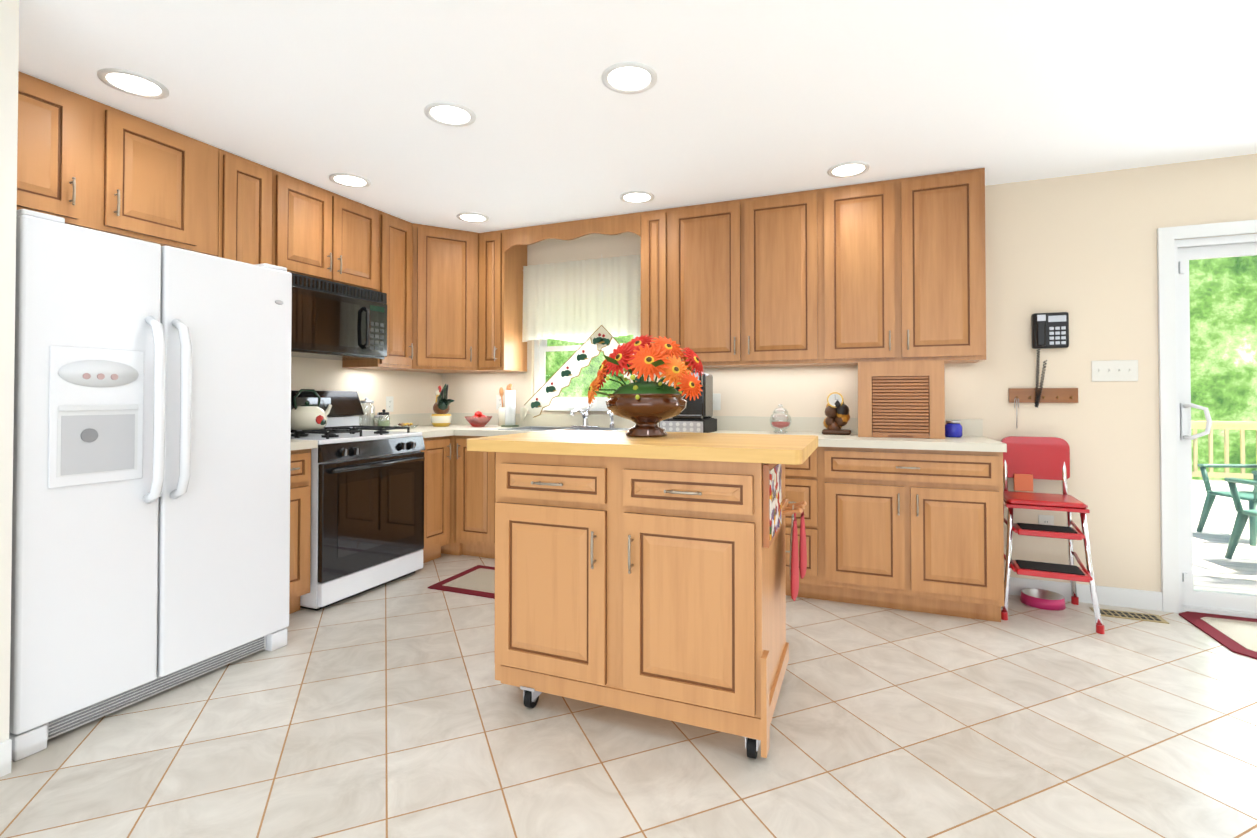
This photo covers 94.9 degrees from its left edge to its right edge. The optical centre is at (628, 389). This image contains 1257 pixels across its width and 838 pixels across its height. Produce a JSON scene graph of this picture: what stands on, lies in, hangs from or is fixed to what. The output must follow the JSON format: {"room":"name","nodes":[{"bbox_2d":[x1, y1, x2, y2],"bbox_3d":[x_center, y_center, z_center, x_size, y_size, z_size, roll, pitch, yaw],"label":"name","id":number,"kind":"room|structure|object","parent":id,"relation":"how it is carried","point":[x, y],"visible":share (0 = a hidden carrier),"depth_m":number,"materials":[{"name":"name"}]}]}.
{"room":"kitchen","nodes":[
{"label":"kitchen","id":0,"kind":"room"},
{"bbox_2d":[0,0,18,742],"bbox_3d":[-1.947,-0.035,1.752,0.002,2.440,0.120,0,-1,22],"label":"wall","id":1,"kind":"structure","parent":0,"point":[9,9],"depth_m":1.79,"materials":[{"name":"beige paint"}]},
{"bbox_2d":[291,357,441,415],"bbox_3d":[-2.282,-0.012,3.547,0.180,2.440,3.195,0,-1,22],"label":"wall","id":2,"kind":"structure","parent":0,"point":[412,392],"depth_m":4.30,"materials":[{"name":"beige paint"}]},
{"bbox_2d":[17,71,412,369],"bbox_3d":[-2.147,-0.700,3.185,0.381,1.066,2.338,0,-1,22],"label":"upper cabinet","id":3,"kind":"object","parent":2,"relation":"attached to","point":[85,162],"visible":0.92,"depth_m":2.83,"materials":[{"name":"brown wood"}]},
{"bbox_2d":[290,272,386,359],"bbox_3d":[-1.929,-0.432,3.599,0.467,0.442,0.752,0,-1,22],"label":"microwave","id":4,"kind":"object","parent":3,"relation":"attached to","point":[331,320],"visible":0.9,"depth_m":3.52,"materials":[{"name":"black"}]},
{"bbox_2d":[386,396,393,411],"bbox_3d":[-1.837,0.110,4.442,0.007,0.118,0.075,0,-1,22],"label":"outlet","id":5,"kind":"object","parent":2,"relation":"attached to","point":[389,403],"visible":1,"depth_m":4.44,"materials":[{"name":"white plastic"}]},
{"bbox_2d":[383,223,493,372],"bbox_3d":[-1.457,-0.682,4.555,0.629,1.066,0.716,0,-1,22],"label":"upper cabinet","id":6,"kind":"object","parent":2,"relation":"attached to","point":[445,315],"visible":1,"depth_m":4.32,"materials":[{"name":"brown wood"}]},
{"bbox_2d":[0,553,1256,837],"bbox_3d":[-0.544,1.198,0.449,9.680,0.060,7.880,0,-1,22],"label":"floor","id":7,"kind":"structure","parent":0,"point":[394,709],"depth_m":1.93,"materials":[{"name":"tile"}]},
{"bbox_2d":[9,209,291,760],"bbox_3d":[-2.110,0.306,2.418,0.906,1.775,0.950,0,-1,22],"label":"refrigerator","id":8,"kind":"object","parent":7,"relation":"on","point":[151,479],"visible":0.94,"depth_m":2.14,"materials":[{"name":"white metal"}]},
{"bbox_2d":[289,449,310,613],"bbox_3d":[-2.036,0.759,3.082,0.651,0.885,0.325,0,-1,22],"label":"base cabinet","id":9,"kind":"object","parent":7,"relation":"on","point":[300,514],"visible":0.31,"depth_m":3.06,"materials":[{"name":"brown wood"}]},
{"bbox_2d":[291,439,317,449],"bbox_3d":[-2.039,0.243,3.089,0.644,0.142,0.325,0,-1,22],"label":"countertop","id":10,"kind":"structure","parent":9,"relation":"on","point":[296,444],"depth_m":3.05,"materials":[{"name":"beige laminate"}]},
{"bbox_2d":[291,390,424,610],"bbox_3d":[-1.780,0.606,3.585,0.695,1.205,0.789,0,-1,22],"label":"gas range","id":11,"kind":"object","parent":7,"relation":"on","point":[367,510],"visible":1,"depth_m":3.41,"materials":[{"name":"white"}]},
{"bbox_2d":[291,389,331,429],"bbox_3d":[-1.924,0.117,3.509,0.217,0.242,0.282,0,-1,22],"label":"tea kettle","id":12,"kind":"object","parent":11,"relation":"on","point":[307,416],"visible":0.98,"depth_m":3.41,"materials":[{"name":"white metal"}]},
{"bbox_2d":[421,436,450,562],"bbox_3d":[-1.612,0.773,4.126,0.651,0.885,0.336,0,-1,22],"label":"base cabinet","id":13,"kind":"object","parent":7,"relation":"on","point":[437,453],"visible":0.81,"depth_m":4.04,"materials":[{"name":"brown wood"}]},
{"bbox_2d":[428,565,494,598],"bbox_3d":[-0.651,1.203,3.547,1.030,0.009,0.500,0,-1,22],"label":"mat","id":14,"kind":"object","parent":7,"relation":"on","point":[478,580],"visible":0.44,"depth_m":3.57,"materials":[{"name":"red"}]},
{"bbox_2d":[467,429,817,758],"bbox_3d":[0.081,0.692,2.325,1.259,1.000,0.765,0,-1,22],"label":"island cart","id":15,"kind":"object","parent":7,"relation":"on","point":[644,575],"visible":1,"depth_m":1.99,"materials":[{"name":"brown wood"}]},
{"bbox_2d":[588,335,705,436],"bbox_3d":[0.070,-0.021,2.386,0.499,0.426,0.492,0,-1,22],"label":"flower vase","id":16,"kind":"object","parent":15,"relation":"on","point":[645,406],"visible":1,"depth_m":2.31,"materials":[{"name":"brown ceramic"}]},
{"bbox_2d":[763,463,781,547],"bbox_3d":[0.499,0.375,1.989,0.022,0.265,0.300,0,-1,22],"label":"trivet","id":17,"kind":"object","parent":15,"relation":"hanging from","point":[772,515],"visible":0.82,"depth_m":1.88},
{"bbox_2d":[781,499,806,600],"bbox_3d":[0.637,0.617,2.238,0.088,0.346,0.320,0,-1,22],"label":"towel","id":18,"kind":"object","parent":15,"relation":"hanging from","point":[798,563],"visible":1,"depth_m":2.20,"materials":[{"name":"fabric"}]},
{"bbox_2d":[441,435,1003,621],"bbox_3d":[0.131,0.770,3.926,4.031,0.885,0.651,0,-1,22],"label":"base cabinet","id":19,"kind":"object","parent":7,"relation":"on","point":[913,530],"visible":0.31,"depth_m":3.11,"materials":[{"name":"brown wood"}]},
{"bbox_2d":[359,413,454,437],"bbox_3d":[-1.611,0.256,4.123,0.660,0.142,0.318,0,-1,22],"label":"countertop","id":20,"kind":"structure","parent":19,"relation":"on","point":[423,420],"depth_m":4.44,"materials":[{"name":"beige laminate"}]},
{"bbox_2d":[358,397,389,425],"bbox_3d":[-1.818,0.170,4.153,0.182,0.230,0.215,0,-1,22],"label":"glass canisters","id":21,"kind":"object","parent":20,"relation":"on","point":[382,422],"visible":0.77,"depth_m":4.13,"materials":[{"name":"clear glass"}]},
{"bbox_2d":[394,423,417,428],"bbox_3d":[-1.638,0.264,4.251,0.180,0.044,0.180,0,-1,22],"label":"dish","id":22,"kind":"object","parent":20,"relation":"on","point":[405,424],"visible":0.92,"depth_m":4.24,"materials":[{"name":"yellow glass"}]},
{"bbox_2d":[431,384,453,426],"bbox_3d":[-1.453,0.122,4.519,0.327,0.335,0.280,0,-1,22],"label":"rooster figurine","id":23,"kind":"object","parent":20,"relation":"on","point":[440,417],"visible":1,"depth_m":4.52,"materials":[{"name":"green ceramic"}]},
{"bbox_2d":[455,413,1006,451],"bbox_3d":[0.136,0.254,3.933,4.038,0.142,0.646,0,-1,22],"label":"countertop","id":24,"kind":"structure","parent":19,"relation":"on","point":[972,438],"depth_m":3.83,"materials":[{"name":"beige laminate"}]},
{"bbox_2d":[465,411,491,426],"bbox_3d":[-1.181,0.229,4.541,0.216,0.122,0.216,0,-1,22],"label":"tomato bowl","id":25,"kind":"object","parent":24,"relation":"on","point":[478,419],"visible":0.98,"depth_m":4.49,"materials":[{"name":"red glass"}]},
{"bbox_2d":[498,384,508,425],"bbox_3d":[-1.005,0.124,4.659,0.128,0.335,0.110,0,-1,22],"label":"utensil crock","id":26,"kind":"object","parent":24,"relation":"on","point":[501,415],"visible":0.67,"depth_m":4.61,"materials":[{"name":"beige ceramic"}]},
{"bbox_2d":[501,383,518,426],"bbox_3d":[-0.929,0.119,4.537,0.140,0.341,0.140,0,-1,22],"label":"paper towel holder","id":27,"kind":"object","parent":24,"relation":"on","point":[510,403],"visible":0.98,"depth_m":4.50,"materials":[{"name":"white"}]},
{"bbox_2d":[498,426,629,430],"bbox_3d":[-0.445,0.302,4.160,0.860,0.045,0.460,0,-1,22],"label":"double-bowl sink","id":28,"kind":"object","parent":24,"relation":"in","point":[535,428],"visible":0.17,"depth_m":4.28,"materials":[{"name":"silver metal"}]},
{"bbox_2d":[571,400,614,427],"bbox_3d":[-0.300,0.177,4.213,0.350,0.205,0.252,0,-1,22],"label":"faucet","id":29,"kind":"object","parent":24,"relation":"on","point":[585,415],"visible":0.98,"depth_m":4.29,"materials":[{"name":"silver metal"}]},
{"bbox_2d":[659,371,716,432],"bbox_3d":[0.403,0.081,3.858,0.300,0.400,0.356,0,-1,22],"label":"coffee maker","id":30,"kind":"object","parent":24,"relation":"on","point":[695,415],"visible":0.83,"depth_m":3.75,"materials":[{"name":"black"}]},
{"bbox_2d":[770,404,790,432],"bbox_3d":[0.982,0.184,3.728,0.140,0.190,0.139,0,-1,22],"label":"apothecary jar","id":31,"kind":"object","parent":24,"relation":"on","point":[780,424],"visible":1,"depth_m":3.70,"materials":[{"name":"clear glass"}]},
{"bbox_2d":[822,392,850,434],"bbox_3d":[1.301,0.146,3.610,0.170,0.262,0.123,0,-1,22],"label":"figurine","id":32,"kind":"object","parent":24,"relation":"on","point":[837,418],"visible":1,"depth_m":3.57,"materials":[{"name":"brown plastic"}]},
{"bbox_2d":[858,360,944,438],"bbox_3d":[1.618,0.057,3.459,0.448,0.437,0.369,0,-1,22],"label":"appliance garage","id":33,"kind":"object","parent":24,"relation":"on","point":[901,399],"visible":1,"depth_m":3.29,"materials":[{"name":"brown wood"}]},
{"bbox_2d":[945,420,962,436],"bbox_3d":[1.890,0.227,3.358,0.096,0.096,0.095,0,-1,22],"label":"jar","id":34,"kind":"object","parent":24,"relation":"on","point":[953,428],"visible":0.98,"depth_m":3.32,"materials":[{"name":"blue glass"}]},
{"bbox_2d":[1020,588,1065,610],"bbox_3d":[2.330,1.176,3.248,0.210,0.055,0.210,0,-1,22],"label":"pet bowl","id":35,"kind":"object","parent":7,"relation":"on","point":[1043,599],"visible":1,"depth_m":3.22,"materials":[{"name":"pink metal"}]},
{"bbox_2d":[1001,436,1104,633],"bbox_3d":[2.235,0.735,3.118,0.432,0.935,0.517,0,-1,26],"label":"step stool","id":36,"kind":"object","parent":7,"relation":"on","point":[1027,460],"visible":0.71,"depth_m":3.08,"materials":[{"name":"red metal"}]},
{"bbox_2d":[1089,607,1168,623],"bbox_3d":[2.658,1.199,3.071,0.300,0.004,0.120,0,-1,22],"label":"floor vent","id":37,"kind":"object","parent":7,"relation":"in","point":[1131,615],"visible":0.96,"depth_m":3.06,"materials":[{"name":"gold metal"}]},
{"bbox_2d":[1179,611,1256,658],"bbox_3d":[3.315,1.192,2.663,1.015,0.009,0.608,0,-1,22],"label":"door mat","id":38,"kind":"object","parent":7,"relation":"on","point":[1235,634],"visible":1,"depth_m":2.86,"materials":[{"name":"red"}]},
{"bbox_2d":[18,0,1256,232],"bbox_3d":[-0.544,-1.302,0.481,9.680,0.060,7.880,0,-1,22],"label":"ceiling","id":39,"kind":"structure","parent":0,"point":[748,98],"depth_m":2.40,"materials":[{"name":"white paint"}]},
{"bbox_2d":[97,68,168,98],"bbox_3d":[-2.014,-1.244,2.351,0.223,0.008,0.223,0,-1,-23],"label":"recessed light","id":40,"kind":"object","parent":39,"relation":"in","point":[125,81],"depth_m":2.34,"materials":[{"name":"white"}]},
{"bbox_2d":[329,173,370,187],"bbox_3d":[-1.637,-1.230,3.396,0.223,0.008,0.223,0,-1,-23],"label":"recessed light","id":41,"kind":"object","parent":39,"relation":"in","point":[343,179],"depth_m":3.39,"materials":[{"name":"white"}]},
{"bbox_2d":[424,101,475,126],"bbox_3d":[-0.804,-1.240,2.604,0.223,0.008,0.223,0,-1,-23],"label":"recessed light","id":42,"kind":"object","parent":39,"relation":"in","point":[451,114],"depth_m":2.60,"materials":[{"name":"white"}]},
{"bbox_2d":[457,212,488,222],"bbox_3d":[-1.104,-1.221,4.097,0.223,0.008,0.223,0,-1,-23],"label":"recessed light","id":43,"kind":"object","parent":39,"relation":"in","point":[471,217],"depth_m":4.09,"materials":[{"name":"white"}]},
{"bbox_2d":[601,62,656,93],"bbox_3d":[0.004,-1.244,2.309,0.223,0.008,0.223,0,-1,-23],"label":"recessed light","id":44,"kind":"object","parent":39,"relation":"in","point":[629,77],"depth_m":2.30,"materials":[{"name":"white"}]},
{"bbox_2d":[619,191,653,203],"bbox_3d":[0.054,-1.226,3.680,0.223,0.008,0.223,0,-1,-23],"label":"recessed light","id":45,"kind":"object","parent":39,"relation":"in","point":[633,197],"depth_m":3.68,"materials":[{"name":"white"}]},
{"bbox_2d":[827,161,869,177],"bbox_3d":[1.233,-1.232,3.234,0.223,0.008,0.223,0,-1,-23],"label":"recessed light","id":46,"kind":"object","parent":39,"relation":"in","point":[852,168],"depth_m":3.23,"materials":[{"name":"white"}]},
{"bbox_2d":[442,153,1256,591],"bbox_3d":[0.912,-0.005,4.050,9.680,2.440,0.140,0,-1,22],"label":"wall","id":47,"kind":"structure","parent":0,"point":[1080,251],"depth_m":3.31,"materials":[{"name":"beige paint"}]},
{"bbox_2d":[496,395,503,409],"bbox_3d":[-1.061,0.104,4.770,0.075,0.118,0.007,0,-1,22],"label":"outlet","id":48,"kind":"object","parent":47,"relation":"attached to","point":[498,401],"visible":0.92,"depth_m":4.77,"materials":[{"name":"white plastic"}]},
{"bbox_2d":[479,230,526,371],"bbox_3d":[-1.001,-0.682,4.551,0.231,1.066,0.381,0,-1,22],"label":"upper cabinet","id":49,"kind":"object","parent":47,"relation":"attached to","point":[502,347],"visible":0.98,"depth_m":4.43,"materials":[{"name":"brown wood"}]},
{"bbox_2d":[534,335,639,410],"bbox_3d":[-0.332,-0.323,4.525,1.000,0.971,0.135,0,-1,22],"label":"window","id":50,"kind":"structure","parent":47,"relation":"in","point":[541,348],"depth_m":4.62,"materials":[{"name":"white plastic"}]},
{"bbox_2d":[522,254,640,341],"bbox_3d":[-0.350,-0.676,4.399,1.075,0.630,0.042,0,-1,22],"label":"curtain valance","id":51,"kind":"object","parent":50,"relation":"attached to","point":[579,301],"visible":0.92,"depth_m":4.40,"materials":[{"name":"white fabric"}]},
{"bbox_2d":[520,325,654,420],"bbox_3d":[-0.329,-0.381,4.349,1.126,1.251,0.060,0,-1,22],"label":"lace curtain","id":52,"kind":"object","parent":47,"relation":"hanging from","point":[598,341],"visible":0.79,"depth_m":4.38,"materials":[{"name":"fabric"}]},
{"bbox_2d":[713,394,720,409],"bbox_3d":[0.614,0.085,4.085,0.075,0.118,0.015,0,-1,22],"label":"light switch","id":53,"kind":"object","parent":47,"relation":"attached to","point":[716,401],"visible":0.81,"depth_m":4.08,"materials":[{"name":"white plastic"}]},
{"bbox_2d":[641,168,985,368],"bbox_3d":[1.081,-0.693,3.705,2.044,1.066,0.381,0,-1,22],"label":"upper cabinet","id":54,"kind":"object","parent":47,"relation":"attached to","point":[886,270],"visible":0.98,"depth_m":3.49,"materials":[{"name":"brown wood"}]},
{"bbox_2d":[504,212,640,251],"bbox_3d":[-0.427,-1.136,4.187,1.106,0.168,0.018,0,-1,22],"label":"wood valance","id":55,"kind":"object","parent":54,"relation":"attached to","point":[607,225],"visible":1,"depth_m":4.17,"materials":[{"name":"brown wood"}]},
{"bbox_2d":[1008,388,1077,427],"bbox_3d":[2.403,0.108,3.342,0.335,0.235,0.042,0,-1,22],"label":"key rack","id":56,"kind":"object","parent":47,"relation":"attached to","point":[1047,395],"visible":1,"depth_m":3.35,"materials":[{"name":"brown wood"}]},
{"bbox_2d":[1038,515,1053,525],"bbox_3d":[2.422,0.785,3.346,0.075,0.118,0.007,0,-1,22],"label":"outlet","id":57,"kind":"object","parent":47,"relation":"attached to","point":[1045,519],"visible":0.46,"depth_m":3.34,"materials":[{"name":"white plastic"}]},
{"bbox_2d":[1031,312,1068,406],"bbox_3d":[2.431,-0.171,3.320,0.175,0.548,0.070,0,-1,22],"label":"phone","id":58,"kind":"object","parent":47,"relation":"attached to","point":[1049,330],"visible":0.96,"depth_m":3.31,"materials":[{"name":"black plastic"}]},
{"bbox_2d":[1004,576,1162,610],"bbox_3d":[2.526,1.155,3.295,0.823,0.100,0.013,0,-1,22],"label":"baseboard","id":59,"kind":"structure","parent":47,"relation":"attached to","point":[1133,598],"depth_m":3.23,"materials":[{"name":"white wood"}]},
{"bbox_2d":[1091,360,1137,381],"bbox_3d":[2.719,-0.106,3.232,0.207,0.118,0.015,0,-1,22],"label":"switch plate","id":60,"kind":"object","parent":47,"relation":"attached to","point":[1115,370],"visible":1,"depth_m":3.23,"materials":[{"name":"white plastic"}]},
{"bbox_2d":[1157,220,1256,618],"bbox_3d":[3.867,0.154,2.820,2.036,2.088,0.171,0,-1,22],"label":"door frame","id":61,"kind":"structure","parent":47,"relation":"attached to","point":[1180,593],"depth_m":3.13,"materials":[{"name":"white"}]},
{"label":"outside","id":62,"kind":"structure","parent":0,"visible":0},
{"bbox_2d":[1192,479,1256,594],"bbox_3d":[5.428,1.435,6.380,14.000,0.120,7.608,0,-1,22],"label":"deck","id":63,"kind":"object","parent":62,"point":[1229,517],"depth_m":4.93,"materials":[{"name":"grey wood"}]},
{"bbox_2d":[1191,421,1256,478],"bbox_3d":[6.811,0.954,9.790,14.000,0.929,0.140,0,-1,22],"label":"deck railing","id":64,"kind":"object","parent":63,"relation":"on","point":[1227,428],"depth_m":8.83,"materials":[{"name":"beige wood"}]},
{"bbox_2d":[1197,464,1256,545],"bbox_3d":[5.702,0.900,5.212,0.635,0.904,0.600,0,-1,5],"label":"patio chair","id":65,"kind":"object","parent":63,"relation":"on","point":[1211,497],"depth_m":5.42,"materials":[{"name":"teal"}]},
{"bbox_2d":[1224,478,1256,558],"bbox_3d":[4.987,0.888,4.265,0.600,0.904,0.635,0,-1,7],"label":"patio chair","id":66,"kind":"object","parent":63,"relation":"on","point":[1235,537],"depth_m":4.52,"materials":[{"name":"teal"}]},
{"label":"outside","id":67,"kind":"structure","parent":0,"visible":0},
{"bbox_2d":[546,255,1256,480],"bbox_3d":[14.348,-3.352,24.412,75.000,18.280,32.100,0,-1,22],"label":"trees","id":68,"kind":"object","parent":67,"point":[1223,370],"depth_m":13.75,"materials":[{"name":"green plant"}]}
]}

